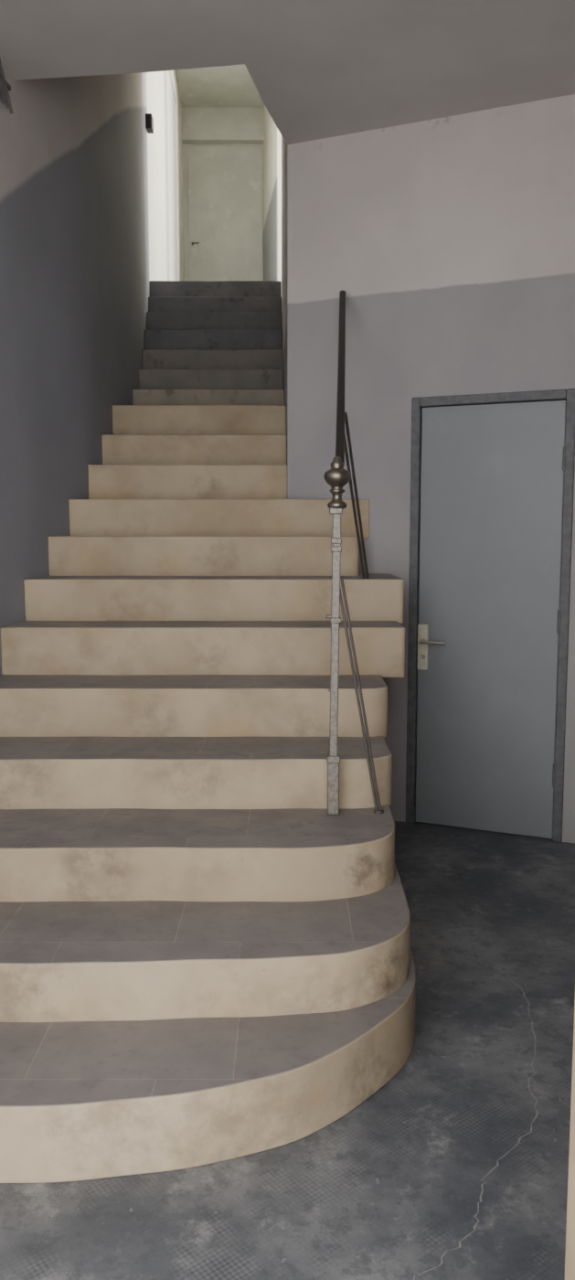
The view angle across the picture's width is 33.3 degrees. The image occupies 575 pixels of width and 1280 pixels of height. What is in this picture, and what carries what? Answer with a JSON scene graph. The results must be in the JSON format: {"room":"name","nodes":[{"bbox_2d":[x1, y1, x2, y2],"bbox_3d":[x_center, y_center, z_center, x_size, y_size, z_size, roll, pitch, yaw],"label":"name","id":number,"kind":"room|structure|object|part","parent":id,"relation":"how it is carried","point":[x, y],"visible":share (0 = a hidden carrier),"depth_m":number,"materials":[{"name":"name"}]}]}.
{"room":"stairwell","nodes":[
{"label":"stairwell","id":0,"kind":"room"},
{"bbox_2d":[0,62,149,675],"bbox_3d":[-1.137,-2.045,4.079,0.425,5.890,6.270,0,7,0],"label":"wall","id":1,"kind":"structure","parent":0,"point":[75,282],"depth_m":4.33,"materials":[{"name":"paint"}]},
{"bbox_2d":[0,58,13,113],"bbox_3d":[-1.083,-2.101,3.598,0.025,0.177,0.190,1,7,10],"label":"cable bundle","id":2,"kind":"object","parent":1,"relation":"attached to","point":[5,87],"visible":1,"depth_m":3.64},
{"bbox_2d":[145,113,153,133],"bbox_3d":[-0.988,-3.699,6.875,0.045,0.100,0.100,0,7,0],"label":"junction box","id":3,"kind":"object","parent":1,"relation":"attached to","point":[149,120],"visible":1,"depth_m":6.83,"materials":[{"name":"black plastic"}]},
{"bbox_2d":[146,70,184,280],"bbox_3d":[-1.190,-4.095,8.802,0.320,2.890,3.580,0,7,0],"label":"wall","id":4,"kind":"structure","parent":0,"point":[154,80],"depth_m":7.91,"materials":[{"name":"beige paint"}]},
{"bbox_2d":[163,70,180,280],"bbox_3d":[-1.082,-4.097,9.018,0.040,2.395,1.152,0,7,-2],"label":"door","id":5,"kind":"structure","parent":4,"relation":"in","point":[171,98],"depth_m":8.94,"materials":[{"name":"white paint"}]},
{"bbox_2d":[175,64,264,107],"bbox_3d":[0.200,-5.410,6.880,3.400,0.160,7.500,0,7,0],"label":"ceiling","id":6,"kind":"structure","parent":0,"point":[225,86],"depth_m":9.87,"materials":[{"name":"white paint"}]},
{"bbox_2d":[181,107,264,280],"bbox_3d":[0.200,-4.304,10.630,3.100,2.890,0.300,0,7,0],"label":"wall","id":7,"kind":"structure","parent":0,"point":[200,126],"depth_m":10.35,"materials":[{"name":"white paint"}]},
{"bbox_2d":[187,145,262,281],"bbox_3d":[-0.682,-4.235,10.582,0.815,2.316,0.012,0,7,0],"label":"leaf","id":8,"kind":"object","parent":7,"relation":"attached to","point":[225,182],"visible":0.56,"depth_m":10.52,"materials":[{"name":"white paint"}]},
{"bbox_2d":[263,105,281,281],"bbox_3d":[0.743,-4.311,9.723,2.014,2.670,1.700,0,7,0],"label":"wall","id":9,"kind":"structure","parent":0,"point":[272,136],"depth_m":9.37,"materials":[{"name":"beige paint"}]},
{"bbox_2d":[263,176,277,280],"bbox_3d":[-0.178,-3.680,9.775,0.015,1.395,1.690,-1,7,-6],"label":"trim","id":10,"kind":"structure","parent":9,"relation":"attached to","point":[271,228],"depth_m":9.42,"materials":[{"name":"grey paint"}]},
{"bbox_2d":[281,135,291,499],"bbox_3d":[0.058,-2.242,5.803,0.205,5.890,2.800,0,7,0],"label":"wall","id":11,"kind":"structure","parent":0,"point":[286,150],"depth_m":4.62,"materials":[{"name":"grey paint"}]},
{"bbox_2d":[0,820,574,1279],"bbox_3d":[0.450,1.078,3.344,3.700,0.150,4.000,0,7,0],"label":"floor","id":12,"kind":"structure","parent":0,"point":[382,1190],"depth_m":2.09,"materials":[{"name":"concrete"}]},
{"bbox_2d":[0,280,415,1183],"bbox_3d":[-0.332,-0.770,4.663,1.619,3.222,5.718,0,7,0],"label":"staircase","id":13,"kind":"structure","parent":12,"relation":"on","point":[202,963],"depth_m":3.08,"materials":[{"name":"stone"}]},
{"bbox_2d":[323,290,383,814],"bbox_3d":[0.271,-0.518,3.708,0.195,1.975,1.647,1,7,5],"label":"stair railing","id":14,"kind":"object","parent":13,"relation":"on","point":[336,477],"visible":1,"depth_m":3.01,"materials":[{"name":"metal"}]},
{"bbox_3d":[0.143,0.068,2.994,0.050,0.973,0.042,0,7,0],"label":"newel post","id":15,"kind":"part","parent":14,"relation":"part of","materials":[{"name":"metal"}]},
{"bbox_3d":[0.207,-1.061,3.675,0.028,0.888,1.599,0,7,3],"label":"handrail","id":16,"kind":"part","parent":14,"relation":"part of","materials":[{"name":"metal"}]},
{"bbox_2d":[413,961,570,1279],"bbox_3d":[0.457,1.108,2.416,0.504,0.001,1.338,0,7,0],"label":"crack","id":17,"kind":"object","parent":12,"relation":"on","point":[537,1114],"depth_m":2.21,"materials":[{"name":"grey concrete"}]},
{"bbox_2d":[0,0,574,145],"bbox_3d":[0.425,-2.220,2.917,3.550,0.200,3.600,0,7,0],"label":"ceiling","id":18,"kind":"structure","parent":0,"point":[319,69],"depth_m":3.54,"materials":[{"name":"paint"}]},
{"bbox_2d":[291,94,574,843],"bbox_3d":[1.129,-0.683,4.227,2.392,3.150,0.180,3,7,24],"label":"wall","id":19,"kind":"structure","parent":0,"point":[449,241],"depth_m":4.27,"materials":[{"name":"grey paint"}]},
{"bbox_2d":[405,388,574,842],"bbox_3d":[0.901,-0.100,4.323,0.718,1.969,0.072,3,7,24],"label":"frame","id":20,"kind":"object","parent":19,"relation":"attached to","point":[417,403],"visible":0.91,"depth_m":4.25,"materials":[{"name":"paint"}]},
{"bbox_2d":[416,399,566,838],"bbox_3d":[0.903,-0.081,4.329,0.632,1.922,0.040,3,7,24],"label":"leaf","id":21,"kind":"object","parent":19,"relation":"attached to","point":[492,475],"visible":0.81,"depth_m":4.30,"materials":[{"name":"grey paint"}]},
{"bbox_2d":[417,624,428,670],"bbox_3d":[0.626,0.032,4.437,0.048,0.210,0.016,3,7,24],"label":"lock plate","id":22,"kind":"object","parent":21,"relation":"attached to","point":[422,629],"visible":1,"depth_m":4.43,"materials":[{"name":"silver metal"}]},
{"bbox_2d":[418,639,445,659],"bbox_3d":[0.664,0.046,4.388,0.125,0.096,0.059,3,7,23],"label":"lever","id":23,"kind":"object","parent":22,"relation":"attached to","point":[421,641],"visible":1,"depth_m":4.37,"materials":[{"name":"silver metal"}]},
{"bbox_2d":[552,446,566,787],"bbox_3d":[1.180,-0.088,4.166,0.018,1.480,0.018,0,7,0],"label":"hinges","id":24,"kind":"object","parent":19,"relation":"attached to","point":[564,447],"visible":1,"depth_m":4.16,"materials":[{"name":"paint"}]},
{"bbox_3d":[0.425,-0.442,1.233,3.550,3.350,0.150,0,7,0],"label":"wall","id":25,"kind":"structure","parent":0,"visible":0},
{"bbox_2d":[565,1002,574,1279],"bbox_3d":[-0.305,-0.243,1.252,1.550,2.950,0.162,0,7,0],"label":"door frame","id":26,"kind":"structure","parent":25,"relation":"attached to","point":[570,1260],"depth_m":1.43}
]}

